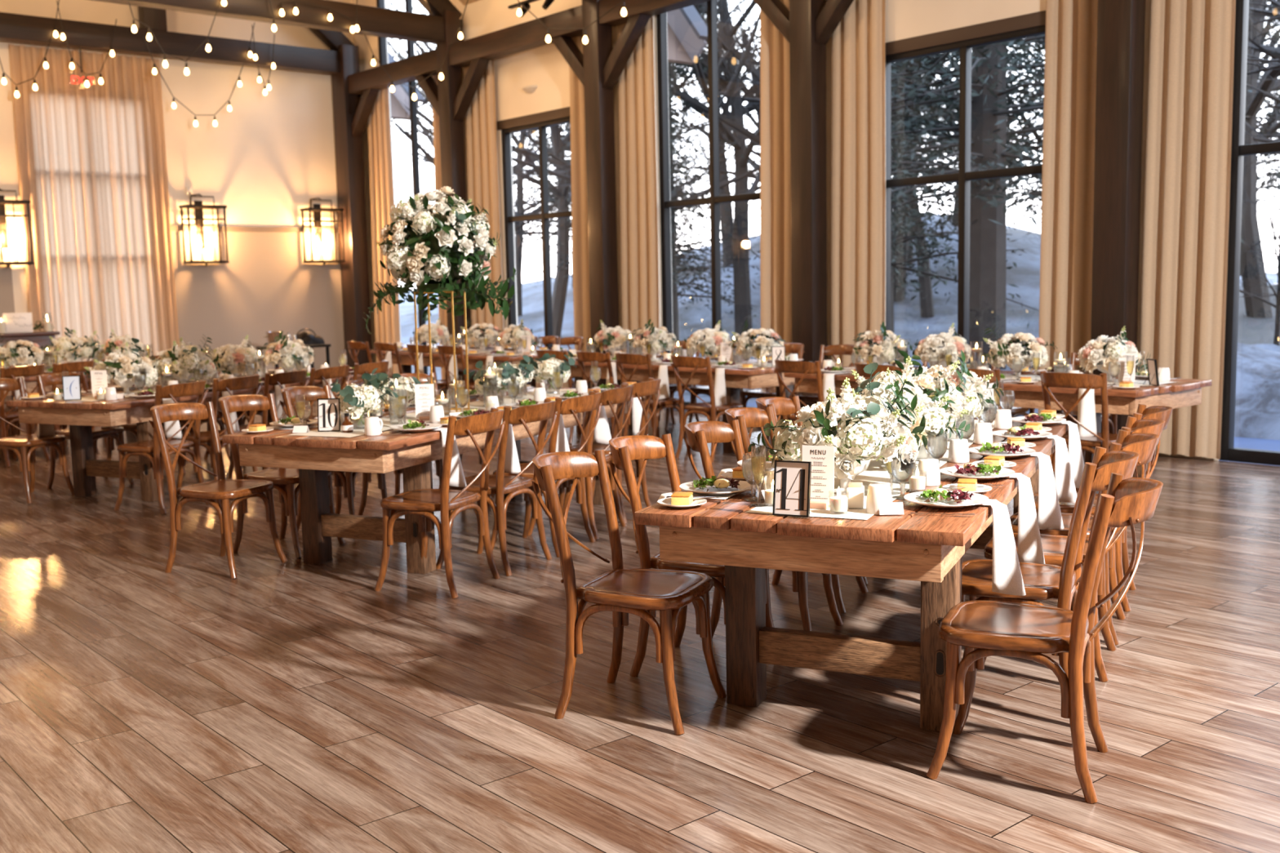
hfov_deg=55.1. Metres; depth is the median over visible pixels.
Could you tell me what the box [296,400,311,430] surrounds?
water goblet
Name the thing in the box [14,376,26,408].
napkin
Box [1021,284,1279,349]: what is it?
hill
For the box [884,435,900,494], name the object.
champagne flute
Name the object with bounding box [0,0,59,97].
string light
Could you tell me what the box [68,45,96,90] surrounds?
exit sign
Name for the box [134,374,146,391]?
water goblet
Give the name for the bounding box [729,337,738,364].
vase
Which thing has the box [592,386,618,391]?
dinner plate
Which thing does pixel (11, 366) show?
chair
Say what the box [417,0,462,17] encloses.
beam
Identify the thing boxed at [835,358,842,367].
votive candle
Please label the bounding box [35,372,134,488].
chair
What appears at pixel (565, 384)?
napkin
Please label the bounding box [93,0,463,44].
tie beam
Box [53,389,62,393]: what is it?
salad
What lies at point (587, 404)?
chair
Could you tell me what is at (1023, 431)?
salad
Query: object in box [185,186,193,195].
thermostat
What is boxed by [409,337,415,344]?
water goblet
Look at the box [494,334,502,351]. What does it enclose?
vase
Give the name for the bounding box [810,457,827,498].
print
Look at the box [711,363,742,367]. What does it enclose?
dinner plate
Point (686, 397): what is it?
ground
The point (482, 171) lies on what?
curtain
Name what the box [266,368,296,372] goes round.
dinner plate
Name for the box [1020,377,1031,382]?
cornbread
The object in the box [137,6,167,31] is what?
beam
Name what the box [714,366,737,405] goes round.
napkin
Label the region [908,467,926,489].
votive candle
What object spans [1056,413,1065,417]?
plate
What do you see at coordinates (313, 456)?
table
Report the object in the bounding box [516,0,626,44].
string light
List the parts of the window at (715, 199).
rail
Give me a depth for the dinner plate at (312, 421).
6.75 m
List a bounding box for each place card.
[116,393,124,399]
[292,425,309,432]
[448,412,463,418]
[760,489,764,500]
[879,502,903,515]
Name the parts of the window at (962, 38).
rail, head casing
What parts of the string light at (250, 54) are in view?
bulb, bulb, bulb, bulb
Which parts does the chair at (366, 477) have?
rail, leg, leg, leg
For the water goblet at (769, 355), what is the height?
0.157 m
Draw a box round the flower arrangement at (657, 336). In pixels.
[629,319,678,359]
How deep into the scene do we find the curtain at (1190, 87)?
9.70 m
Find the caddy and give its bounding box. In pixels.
[845,482,864,508]
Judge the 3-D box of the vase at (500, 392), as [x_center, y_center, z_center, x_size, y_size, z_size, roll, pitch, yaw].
[-0.940,-0.291,7.989,0.090,0.259,0.089,-7,9,-40]
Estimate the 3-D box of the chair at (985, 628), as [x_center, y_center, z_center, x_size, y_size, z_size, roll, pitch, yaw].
[1.227,0.604,3.710,0.630,0.902,0.447,2,7,25]
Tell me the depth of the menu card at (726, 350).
11.00 m
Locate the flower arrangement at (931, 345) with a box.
[909,323,971,366]
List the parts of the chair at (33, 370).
leg, seat, leg, rail, leg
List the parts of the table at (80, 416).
leg, leg, leg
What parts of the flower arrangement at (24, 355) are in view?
stock stem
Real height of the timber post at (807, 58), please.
5.300 m
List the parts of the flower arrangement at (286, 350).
stock stem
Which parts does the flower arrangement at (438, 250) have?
stock stem, stock stem, rod, stock stem, rod, frame, stock stem, rod, frame, rod, stock stem, stock stem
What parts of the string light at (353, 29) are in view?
bulb, bulb, bulb, cord, bulb, bulb, bulb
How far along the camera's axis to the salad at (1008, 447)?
5.05 m
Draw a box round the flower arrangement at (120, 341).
[102,328,143,355]
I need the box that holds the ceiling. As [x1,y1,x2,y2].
[459,0,479,5]
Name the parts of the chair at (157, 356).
rail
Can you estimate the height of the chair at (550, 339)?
0.902 m
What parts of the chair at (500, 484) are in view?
leg, leg, seat, leg, rail, leg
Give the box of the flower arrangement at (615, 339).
[587,319,632,357]
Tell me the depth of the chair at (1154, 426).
5.13 m
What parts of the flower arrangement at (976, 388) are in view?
stock stem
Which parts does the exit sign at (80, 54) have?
rod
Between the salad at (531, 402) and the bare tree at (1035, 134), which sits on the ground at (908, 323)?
the bare tree at (1035, 134)
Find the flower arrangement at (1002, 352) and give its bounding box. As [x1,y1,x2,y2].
[983,322,1057,377]
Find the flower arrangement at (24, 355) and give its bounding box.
[0,333,48,367]
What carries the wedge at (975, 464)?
on the salad at (981, 468)
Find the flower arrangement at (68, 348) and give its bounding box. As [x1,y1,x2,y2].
[43,327,104,364]
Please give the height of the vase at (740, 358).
0.149 m
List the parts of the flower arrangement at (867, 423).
stock stem, stock stem, stock stem, stock stem, stock stem, stock stem, stock stem, stock stem, stock stem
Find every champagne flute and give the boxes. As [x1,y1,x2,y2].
[0,355,4,367]
[52,351,57,363]
[61,371,69,399]
[98,348,104,354]
[138,368,146,390]
[145,345,150,356]
[251,357,257,374]
[295,394,307,433]
[341,350,346,355]
[397,389,406,424]
[417,333,422,344]
[426,377,435,391]
[449,334,453,346]
[456,380,465,388]
[475,369,484,400]
[483,335,488,353]
[507,373,515,403]
[522,336,527,355]
[553,366,560,373]
[591,360,598,389]
[599,338,604,352]
[646,340,652,361]
[699,342,705,358]
[750,444,768,506]
[755,343,760,367]
[867,347,873,364]
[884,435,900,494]
[924,444,929,457]
[945,349,951,367]
[951,404,962,438]
[974,396,981,422]
[993,380,1003,408]
[1032,352,1039,381]
[1126,355,1134,385]
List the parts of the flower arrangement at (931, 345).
stock stem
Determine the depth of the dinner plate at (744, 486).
4.34 m
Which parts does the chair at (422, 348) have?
leg, rail, leg, seat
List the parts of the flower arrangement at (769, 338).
stock stem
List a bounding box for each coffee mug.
[104,386,117,400]
[158,376,161,385]
[168,380,177,385]
[209,370,219,382]
[224,374,235,378]
[275,368,284,373]
[320,364,328,368]
[340,410,344,424]
[364,416,382,435]
[395,342,404,347]
[429,404,444,422]
[484,395,498,410]
[494,346,503,351]
[533,387,546,401]
[536,377,546,387]
[552,344,559,351]
[568,349,577,354]
[575,380,587,392]
[613,351,623,357]
[663,353,671,359]
[682,349,686,355]
[718,355,728,362]
[765,461,774,467]
[786,353,798,360]
[822,360,835,368]
[866,483,892,515]
[917,457,940,486]
[947,438,969,462]
[973,422,992,444]
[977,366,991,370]
[994,408,1012,429]
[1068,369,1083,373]
[1157,367,1169,381]
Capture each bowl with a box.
[15,362,27,366]
[65,355,84,362]
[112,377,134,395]
[171,372,193,383]
[225,368,239,377]
[278,361,295,371]
[479,342,489,351]
[508,342,521,353]
[606,345,621,357]
[644,346,662,359]
[704,349,717,362]
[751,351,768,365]
[872,354,888,364]
[938,360,946,366]
[1006,360,1031,377]
[1096,362,1117,382]
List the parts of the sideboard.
drawer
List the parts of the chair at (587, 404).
leg, seat, leg, leg, rail, leg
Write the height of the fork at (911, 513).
0.007 m
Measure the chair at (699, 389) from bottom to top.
0.902 m
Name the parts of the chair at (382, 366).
leg, rail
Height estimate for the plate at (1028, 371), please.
0.017 m
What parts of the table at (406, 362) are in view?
leg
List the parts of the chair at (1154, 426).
seat, leg, leg, rail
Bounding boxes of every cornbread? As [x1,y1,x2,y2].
[26,392,39,397]
[248,423,266,431]
[384,404,389,408]
[436,394,446,399]
[440,417,448,423]
[469,350,476,353]
[496,405,511,409]
[546,396,558,400]
[587,388,600,393]
[671,491,693,505]
[732,466,744,478]
[742,364,752,367]
[957,478,977,491]
[983,455,1004,466]
[1007,437,1025,446]
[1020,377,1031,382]
[1021,366,1028,371]
[1025,422,1041,430]
[1040,409,1056,417]
[1119,381,1133,386]
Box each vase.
[41,347,52,370]
[92,350,98,366]
[143,343,153,356]
[146,376,159,390]
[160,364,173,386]
[200,360,210,384]
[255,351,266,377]
[330,373,398,429]
[348,410,364,422]
[368,368,429,417]
[387,376,406,424]
[434,389,450,415]
[447,375,460,407]
[455,334,461,347]
[460,328,469,350]
[462,360,519,405]
[482,365,497,407]
[488,363,502,394]
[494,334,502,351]
[497,355,542,398]
[520,382,526,395]
[528,351,576,393]
[586,337,591,351]
[625,333,635,354]
[673,342,682,355]
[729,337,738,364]
[738,353,742,363]
[893,426,915,482]
[896,338,907,364]
[916,397,933,460]
[946,384,964,441]
[970,342,982,368]
[982,356,988,368]
[1053,353,1067,373]
[1064,357,1071,373]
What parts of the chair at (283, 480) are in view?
leg, rail, leg, seat, leg, leg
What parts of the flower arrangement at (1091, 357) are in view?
stock stem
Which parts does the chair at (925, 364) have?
leg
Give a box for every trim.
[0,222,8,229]
[170,225,338,232]
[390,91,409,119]
[392,84,419,115]
[666,8,706,63]
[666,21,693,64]
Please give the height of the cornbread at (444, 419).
0.036 m
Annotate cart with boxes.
[256,343,330,368]
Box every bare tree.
[386,0,570,184]
[386,0,572,289]
[386,2,759,337]
[392,113,684,316]
[403,1,759,277]
[416,0,920,340]
[667,0,1043,156]
[671,0,759,266]
[672,2,759,128]
[673,30,1029,248]
[680,0,759,212]
[693,10,1044,301]
[731,38,1045,318]
[745,46,1043,158]
[892,37,1038,226]
[918,25,1279,180]
[933,6,1279,250]
[1006,0,1279,318]
[1008,0,1279,208]
[1027,0,1279,290]
[1239,187,1279,346]
[1240,40,1279,270]
[1246,0,1279,76]
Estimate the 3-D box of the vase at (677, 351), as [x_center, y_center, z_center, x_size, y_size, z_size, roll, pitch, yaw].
[0.362,-0.721,11.697,0.089,0.199,0.090,-5,8,-32]
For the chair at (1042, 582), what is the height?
0.902 m
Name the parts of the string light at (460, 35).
bulb, bulb, bulb, bulb, bulb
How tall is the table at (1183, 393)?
0.757 m
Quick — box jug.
[760,467,773,492]
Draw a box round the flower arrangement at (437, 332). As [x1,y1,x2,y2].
[412,316,448,349]
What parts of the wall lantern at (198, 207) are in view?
handle, plate, plate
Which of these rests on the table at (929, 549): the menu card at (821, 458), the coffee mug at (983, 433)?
the coffee mug at (983, 433)
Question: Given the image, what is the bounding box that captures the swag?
[32,320,54,330]
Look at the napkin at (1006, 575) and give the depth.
3.99 m
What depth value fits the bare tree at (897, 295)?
25.54 m
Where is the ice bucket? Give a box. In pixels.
[263,331,284,343]
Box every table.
[0,360,183,459]
[5,370,377,502]
[222,386,630,573]
[370,346,568,394]
[569,354,823,453]
[634,417,1069,733]
[784,365,1211,493]
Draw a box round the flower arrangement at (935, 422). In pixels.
[838,362,969,468]
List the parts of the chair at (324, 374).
leg, rail, leg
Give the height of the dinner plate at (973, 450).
0.021 m
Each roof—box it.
[388,51,425,102]
[680,4,707,39]
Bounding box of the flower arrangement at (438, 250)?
[363,186,516,413]
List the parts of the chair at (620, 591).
leg, rail, leg, seat, leg, leg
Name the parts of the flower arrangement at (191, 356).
stock stem, stock stem, stock stem, stock stem, stock stem, stock stem, stock stem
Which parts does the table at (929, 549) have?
leg, leg, leg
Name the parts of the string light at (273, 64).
bulb, bulb, bulb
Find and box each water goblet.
[46,356,55,367]
[96,352,104,362]
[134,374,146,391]
[140,349,147,356]
[193,368,204,382]
[244,364,255,376]
[294,359,304,370]
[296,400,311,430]
[338,355,347,365]
[391,398,406,424]
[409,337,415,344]
[440,337,447,345]
[455,388,469,413]
[474,338,480,352]
[506,380,519,403]
[511,340,518,354]
[535,337,542,349]
[551,373,563,394]
[588,342,595,351]
[590,367,600,387]
[635,344,642,354]
[659,343,665,358]
[686,346,694,356]
[742,348,751,364]
[742,453,763,501]
[766,351,772,363]
[851,352,861,365]
[890,450,914,499]
[927,431,947,473]
[928,355,939,368]
[955,414,974,453]
[980,401,996,435]
[999,390,1014,422]
[1012,358,1023,380]
[1026,355,1035,375]
[1108,361,1120,385]
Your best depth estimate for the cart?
18.00 m
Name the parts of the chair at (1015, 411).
seat, leg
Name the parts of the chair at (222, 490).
leg, rail, leg, seat, leg, leg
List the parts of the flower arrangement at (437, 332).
stock stem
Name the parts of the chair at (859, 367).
rail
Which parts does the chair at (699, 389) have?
leg, seat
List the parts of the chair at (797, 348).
leg, seat, rail, leg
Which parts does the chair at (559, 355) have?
rail, leg, leg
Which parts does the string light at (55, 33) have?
bulb, bulb, bulb, bulb, bulb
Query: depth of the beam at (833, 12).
11.96 m
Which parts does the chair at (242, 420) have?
leg, leg, seat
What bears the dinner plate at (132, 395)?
on the table at (80, 416)
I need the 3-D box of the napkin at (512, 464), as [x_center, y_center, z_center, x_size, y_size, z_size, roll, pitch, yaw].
[-0.819,0.109,7.033,0.315,0.335,0.138,2,7,24]
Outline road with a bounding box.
[746,402,1279,466]
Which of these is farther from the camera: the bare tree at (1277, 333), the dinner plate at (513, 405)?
the bare tree at (1277, 333)
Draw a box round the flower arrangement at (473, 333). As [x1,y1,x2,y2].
[460,318,503,351]
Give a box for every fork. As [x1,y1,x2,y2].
[386,433,417,435]
[910,512,974,515]
[946,483,1003,486]
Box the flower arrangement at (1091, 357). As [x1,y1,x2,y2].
[1076,325,1150,382]
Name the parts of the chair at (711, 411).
leg, rail, leg, seat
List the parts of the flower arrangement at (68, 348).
stock stem, stock stem, stock stem, stock stem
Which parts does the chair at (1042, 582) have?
leg, seat, leg, leg, rail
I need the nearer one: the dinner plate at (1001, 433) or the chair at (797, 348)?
the dinner plate at (1001, 433)
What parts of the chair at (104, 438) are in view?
leg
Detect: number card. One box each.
[62,375,81,400]
[317,398,340,431]
[771,346,785,366]
[772,460,811,517]
[1142,358,1159,386]
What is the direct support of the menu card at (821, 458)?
on the table runner at (874, 473)
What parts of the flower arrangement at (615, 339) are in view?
stock stem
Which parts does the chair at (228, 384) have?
leg, seat, leg, rail, leg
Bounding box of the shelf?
[256,343,330,349]
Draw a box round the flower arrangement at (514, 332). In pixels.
[497,319,540,353]
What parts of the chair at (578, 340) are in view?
leg, rail, leg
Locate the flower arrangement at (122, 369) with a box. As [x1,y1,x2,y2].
[83,337,158,395]
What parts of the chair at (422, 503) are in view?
leg, leg, seat, leg, rail, leg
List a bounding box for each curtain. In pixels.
[8,44,179,390]
[367,87,400,373]
[431,74,448,379]
[464,58,504,347]
[568,35,591,388]
[617,15,661,398]
[760,0,791,388]
[831,0,885,366]
[1037,0,1097,425]
[1139,0,1235,459]
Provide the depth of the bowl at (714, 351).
11.39 m
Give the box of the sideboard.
[0,331,60,397]
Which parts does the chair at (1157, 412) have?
seat, leg, leg, rail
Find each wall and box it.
[0,0,353,350]
[351,0,1219,460]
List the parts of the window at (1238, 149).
rail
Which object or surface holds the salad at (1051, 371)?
on the dinner plate
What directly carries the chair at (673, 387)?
on the floor
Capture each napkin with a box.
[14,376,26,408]
[36,395,62,437]
[162,398,182,438]
[222,391,239,431]
[268,426,293,429]
[275,384,288,421]
[322,378,334,398]
[385,351,392,376]
[417,352,423,373]
[431,427,466,487]
[448,355,457,381]
[485,355,502,369]
[501,417,520,472]
[550,413,569,452]
[561,359,575,387]
[594,405,611,444]
[606,361,617,384]
[631,396,648,435]
[644,491,735,527]
[656,364,670,399]
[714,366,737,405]
[717,467,734,477]
[822,372,848,399]
[975,499,1026,595]
[984,380,1013,401]
[1002,472,1044,564]
[1025,452,1063,529]
[1040,435,1076,503]
[1056,421,1084,488]
[1077,385,1111,436]
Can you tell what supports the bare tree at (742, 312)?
on the ground at (908, 323)
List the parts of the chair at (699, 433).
leg, rail, leg, leg, leg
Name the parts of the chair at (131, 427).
leg, seat, leg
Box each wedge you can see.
[290,417,300,423]
[713,479,730,488]
[768,456,778,461]
[930,488,948,496]
[963,462,977,468]
[991,443,1002,449]
[1009,426,1020,432]
[1139,370,1147,375]
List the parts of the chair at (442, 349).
leg, rail, leg, seat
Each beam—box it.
[0,12,359,74]
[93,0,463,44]
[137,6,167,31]
[308,27,355,50]
[347,48,437,94]
[351,88,379,137]
[414,74,439,116]
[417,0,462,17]
[448,4,582,66]
[452,57,489,120]
[551,35,583,84]
[598,0,710,26]
[602,13,650,89]
[753,0,789,42]
[814,0,853,44]
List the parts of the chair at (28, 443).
rail, leg, leg, seat, leg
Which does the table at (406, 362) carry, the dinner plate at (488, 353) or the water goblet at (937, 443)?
the dinner plate at (488, 353)
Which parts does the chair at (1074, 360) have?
leg, rail, seat, leg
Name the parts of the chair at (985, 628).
leg, leg, seat, leg, leg, rail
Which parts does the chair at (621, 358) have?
leg, rail, leg, leg, seat, leg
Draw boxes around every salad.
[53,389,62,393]
[134,388,155,395]
[204,383,213,388]
[258,377,264,382]
[277,416,310,425]
[403,419,429,429]
[459,408,490,416]
[469,389,477,395]
[489,350,505,354]
[515,398,538,405]
[562,390,582,397]
[599,382,620,389]
[661,358,671,362]
[693,475,740,492]
[715,360,736,365]
[765,453,780,461]
[823,366,845,371]
[920,484,974,503]
[954,463,1001,475]
[978,441,1024,453]
[1004,424,1039,436]
[1023,413,1056,422]
[1044,366,1053,372]
[1135,369,1147,376]
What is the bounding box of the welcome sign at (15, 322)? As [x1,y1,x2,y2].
[2,312,33,333]
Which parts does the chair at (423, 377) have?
rail, leg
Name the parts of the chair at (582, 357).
leg, rail, leg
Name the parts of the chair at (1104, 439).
leg, rail, seat, leg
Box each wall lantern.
[0,188,34,267]
[178,193,229,266]
[299,197,345,265]
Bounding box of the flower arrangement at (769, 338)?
[728,319,786,365]
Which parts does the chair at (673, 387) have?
leg, leg, seat, rail, leg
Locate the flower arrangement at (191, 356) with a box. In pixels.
[150,333,220,383]
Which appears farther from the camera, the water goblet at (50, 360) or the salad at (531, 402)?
the water goblet at (50, 360)
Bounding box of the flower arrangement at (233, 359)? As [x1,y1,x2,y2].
[209,334,259,377]
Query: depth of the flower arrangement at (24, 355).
11.93 m
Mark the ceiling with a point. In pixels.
(464, 2)
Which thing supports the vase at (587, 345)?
on the table runner at (769, 365)
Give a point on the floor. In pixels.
(293, 705)
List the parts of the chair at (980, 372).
rail, leg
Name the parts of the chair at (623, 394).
leg, leg, seat, leg, rail, leg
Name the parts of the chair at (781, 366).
leg, rail, seat, leg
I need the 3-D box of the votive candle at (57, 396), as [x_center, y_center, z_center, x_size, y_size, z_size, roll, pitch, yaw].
[-4.186,-0.231,8.820,0.064,0.085,0.063,-7,9,-40]
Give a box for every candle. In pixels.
[0,315,6,333]
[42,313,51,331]
[42,316,52,331]
[52,389,62,400]
[95,388,104,399]
[161,368,172,375]
[376,408,382,417]
[389,379,403,391]
[436,392,448,403]
[448,379,457,387]
[484,367,495,377]
[485,400,494,409]
[529,346,535,354]
[674,342,681,348]
[760,357,767,365]
[763,480,773,503]
[828,486,848,511]
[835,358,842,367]
[897,341,906,349]
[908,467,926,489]
[971,342,982,351]
[982,356,987,364]
[1055,353,1066,362]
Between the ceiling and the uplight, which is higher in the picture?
the ceiling
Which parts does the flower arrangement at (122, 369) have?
stock stem, stock stem, stock stem, stock stem, stock stem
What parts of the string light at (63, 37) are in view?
bulb, bulb, bulb, bulb, bulb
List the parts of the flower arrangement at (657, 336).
stock stem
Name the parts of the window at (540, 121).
head casing, rail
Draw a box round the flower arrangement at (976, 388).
[913,350,1004,417]
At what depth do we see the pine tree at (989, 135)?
15.32 m
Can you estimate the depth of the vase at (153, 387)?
9.61 m
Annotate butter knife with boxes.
[666,496,715,498]
[941,486,984,488]
[974,462,1008,464]
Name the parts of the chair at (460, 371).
seat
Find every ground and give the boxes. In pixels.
[399,213,1277,359]
[411,365,755,409]
[674,342,1279,439]
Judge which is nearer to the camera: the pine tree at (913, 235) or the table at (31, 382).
the table at (31, 382)
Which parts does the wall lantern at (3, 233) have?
handle, plate, plate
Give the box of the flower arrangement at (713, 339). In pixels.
[684,320,730,362]
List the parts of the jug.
handle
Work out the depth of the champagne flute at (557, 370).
8.27 m
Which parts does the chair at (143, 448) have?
leg, seat, leg, rail, leg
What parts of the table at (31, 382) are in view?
leg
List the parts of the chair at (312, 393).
leg, rail, leg, leg, leg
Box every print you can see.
[417,391,429,414]
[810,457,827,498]
[1121,359,1127,373]
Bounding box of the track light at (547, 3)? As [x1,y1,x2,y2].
[507,0,554,17]
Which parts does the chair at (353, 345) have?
leg, rail, leg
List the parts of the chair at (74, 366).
leg, leg, rail, leg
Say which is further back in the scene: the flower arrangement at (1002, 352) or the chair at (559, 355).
the chair at (559, 355)
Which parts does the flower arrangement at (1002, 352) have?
stock stem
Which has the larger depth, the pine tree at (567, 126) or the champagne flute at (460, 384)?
the pine tree at (567, 126)
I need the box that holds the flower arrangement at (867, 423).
[747,371,928,494]
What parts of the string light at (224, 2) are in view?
bulb, bulb, bulb, bulb, bulb, bulb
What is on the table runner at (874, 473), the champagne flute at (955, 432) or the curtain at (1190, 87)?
the champagne flute at (955, 432)
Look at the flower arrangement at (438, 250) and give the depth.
7.12 m
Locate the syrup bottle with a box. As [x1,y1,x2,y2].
[341,413,353,432]
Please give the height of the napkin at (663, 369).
0.305 m
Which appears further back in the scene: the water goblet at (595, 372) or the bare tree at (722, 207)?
the bare tree at (722, 207)
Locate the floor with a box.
[0,400,1279,852]
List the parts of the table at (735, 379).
leg, leg, leg, leg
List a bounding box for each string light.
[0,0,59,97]
[56,0,116,87]
[127,0,226,75]
[142,22,254,126]
[251,24,275,95]
[269,0,359,32]
[364,0,468,100]
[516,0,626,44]
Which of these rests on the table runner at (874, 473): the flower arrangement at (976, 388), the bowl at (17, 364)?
the flower arrangement at (976, 388)
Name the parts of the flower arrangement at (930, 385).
stock stem, stock stem, stock stem, stock stem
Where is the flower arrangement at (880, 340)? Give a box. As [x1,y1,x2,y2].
[853,321,914,364]
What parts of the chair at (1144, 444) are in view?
seat, leg, leg, rail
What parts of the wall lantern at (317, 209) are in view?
plate, handle, plate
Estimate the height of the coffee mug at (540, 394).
0.092 m
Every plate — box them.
[21,395,45,399]
[47,391,86,395]
[111,385,137,389]
[125,392,155,398]
[218,373,247,377]
[241,427,273,433]
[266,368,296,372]
[269,419,317,427]
[343,409,384,415]
[390,422,441,431]
[406,400,437,406]
[432,421,448,426]
[452,413,471,417]
[469,391,483,397]
[484,352,506,355]
[502,354,518,356]
[505,402,543,408]
[551,393,588,399]
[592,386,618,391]
[655,361,672,364]
[657,497,706,508]
[679,480,751,495]
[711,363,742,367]
[720,471,746,480]
[737,366,757,368]
[737,459,799,466]
[821,368,851,373]
[903,490,988,508]
[939,466,1014,479]
[942,483,991,493]
[968,446,1035,457]
[972,460,1016,468]
[992,430,1052,439]
[997,441,1035,448]
[1000,376,1013,381]
[1011,369,1034,373]
[1011,416,1066,425]
[1013,380,1038,383]
[1022,426,1052,431]
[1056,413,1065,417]
[1112,385,1140,389]
[1135,374,1148,378]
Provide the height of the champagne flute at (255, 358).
0.199 m
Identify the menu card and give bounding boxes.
[90,369,107,399]
[414,383,434,420]
[520,335,531,354]
[720,342,733,362]
[802,444,834,509]
[1118,353,1135,382]
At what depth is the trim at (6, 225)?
16.56 m
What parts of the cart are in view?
leg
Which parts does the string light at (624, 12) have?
bulb, bulb, cord, bulb, bulb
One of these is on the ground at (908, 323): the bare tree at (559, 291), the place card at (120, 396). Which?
the bare tree at (559, 291)
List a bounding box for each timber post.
[331,44,373,368]
[435,9,471,382]
[582,0,620,388]
[789,0,827,426]
[1089,0,1145,448]
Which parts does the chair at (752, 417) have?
leg, rail, leg, leg, leg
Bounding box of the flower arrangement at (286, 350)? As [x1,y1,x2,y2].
[259,330,315,371]
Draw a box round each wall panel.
[0,229,14,322]
[171,231,344,377]
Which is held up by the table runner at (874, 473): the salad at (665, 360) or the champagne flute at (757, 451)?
the champagne flute at (757, 451)
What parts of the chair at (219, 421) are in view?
seat, leg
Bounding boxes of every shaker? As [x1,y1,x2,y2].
[285,331,291,340]
[292,333,297,342]
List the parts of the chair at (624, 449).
leg, rail, leg, seat, leg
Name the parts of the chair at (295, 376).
leg, seat, leg, rail, leg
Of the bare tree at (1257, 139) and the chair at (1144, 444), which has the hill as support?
the bare tree at (1257, 139)
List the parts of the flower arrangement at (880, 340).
stock stem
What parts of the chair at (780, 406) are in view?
leg, rail, leg, leg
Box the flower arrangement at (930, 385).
[851,350,975,432]
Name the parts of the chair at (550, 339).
leg, rail, leg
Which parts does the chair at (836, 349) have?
seat, leg, rail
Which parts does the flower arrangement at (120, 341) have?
stock stem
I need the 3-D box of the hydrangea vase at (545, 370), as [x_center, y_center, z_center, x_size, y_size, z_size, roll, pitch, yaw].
[-0.601,-0.379,8.547,0.366,0.288,0.357,1,7,21]
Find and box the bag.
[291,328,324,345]
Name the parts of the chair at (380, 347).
leg, rail, leg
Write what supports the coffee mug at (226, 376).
on the table at (80, 416)
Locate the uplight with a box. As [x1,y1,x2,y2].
[522,84,537,93]
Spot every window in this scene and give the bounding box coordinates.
[376,0,437,380]
[497,106,571,349]
[656,0,759,412]
[884,10,1045,366]
[1219,0,1279,466]
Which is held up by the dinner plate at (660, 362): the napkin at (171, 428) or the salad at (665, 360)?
the salad at (665, 360)
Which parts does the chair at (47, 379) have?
leg, rail, leg, seat, leg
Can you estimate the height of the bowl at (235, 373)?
0.125 m
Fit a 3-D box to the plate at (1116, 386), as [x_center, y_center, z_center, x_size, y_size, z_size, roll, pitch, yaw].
[3.144,-0.253,7.938,0.166,0.017,0.166,-7,9,-40]
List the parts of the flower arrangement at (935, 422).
stock stem, stock stem, stock stem, stock stem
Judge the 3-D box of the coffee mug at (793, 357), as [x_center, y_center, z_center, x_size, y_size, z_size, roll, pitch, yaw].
[1.369,-0.605,10.981,0.085,0.092,0.096,5,9,43]
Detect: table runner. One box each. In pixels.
[58,371,310,401]
[288,388,575,437]
[436,347,537,355]
[609,355,773,367]
[745,419,994,519]
[844,367,1173,386]
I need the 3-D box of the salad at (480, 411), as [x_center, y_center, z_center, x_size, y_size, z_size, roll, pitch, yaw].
[-0.934,-0.076,6.970,0.170,0.048,0.129,1,7,15]
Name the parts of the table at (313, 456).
leg, leg, leg, leg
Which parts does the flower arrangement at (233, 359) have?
stock stem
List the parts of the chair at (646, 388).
leg, seat, leg, leg, rail, leg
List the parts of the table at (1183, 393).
leg, leg, leg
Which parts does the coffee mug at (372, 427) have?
handle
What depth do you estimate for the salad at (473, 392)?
8.32 m
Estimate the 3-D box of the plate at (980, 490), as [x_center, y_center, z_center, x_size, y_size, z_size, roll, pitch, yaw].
[1.134,0.219,4.254,0.166,0.017,0.166,2,7,25]
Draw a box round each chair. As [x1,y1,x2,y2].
[0,364,50,466]
[0,377,74,504]
[7,364,20,435]
[31,360,98,452]
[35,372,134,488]
[101,359,137,451]
[103,378,186,478]
[114,379,208,514]
[115,355,178,442]
[148,401,287,578]
[160,368,230,461]
[176,373,262,497]
[183,350,213,432]
[204,369,262,459]
[217,393,345,558]
[226,368,309,479]
[279,385,387,532]
[308,364,351,419]
[316,360,390,415]
[345,379,442,515]
[346,340,392,377]
[373,342,414,405]
[373,407,505,599]
[399,372,494,496]
[406,343,457,394]
[435,398,557,576]
[436,344,475,390]
[457,342,494,382]
[490,391,601,557]
[526,335,558,386]
[528,383,634,539]
[531,449,726,735]
[532,336,584,388]
[535,349,581,443]
[562,377,661,523]
[575,351,643,435]
[608,433,774,677]
[614,352,688,445]
[664,340,700,430]
[670,355,742,462]
[684,419,843,639]
[688,354,741,422]
[724,406,867,613]
[741,342,804,441]
[755,395,867,584]
[773,359,824,424]
[792,344,854,425]
[854,362,904,386]
[922,360,960,367]
[926,472,1163,804]
[942,366,1001,408]
[961,446,1139,678]
[973,365,1039,417]
[983,429,1159,682]
[1009,416,1164,644]
[1033,404,1173,612]
[1040,370,1117,492]
[1056,352,1117,453]
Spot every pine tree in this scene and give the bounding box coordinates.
[511,122,573,288]
[512,122,689,254]
[532,66,757,316]
[667,4,760,342]
[703,53,1039,339]
[750,34,1252,369]
[891,57,1024,263]
[928,34,1243,243]
[1257,0,1279,213]
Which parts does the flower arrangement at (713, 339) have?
stock stem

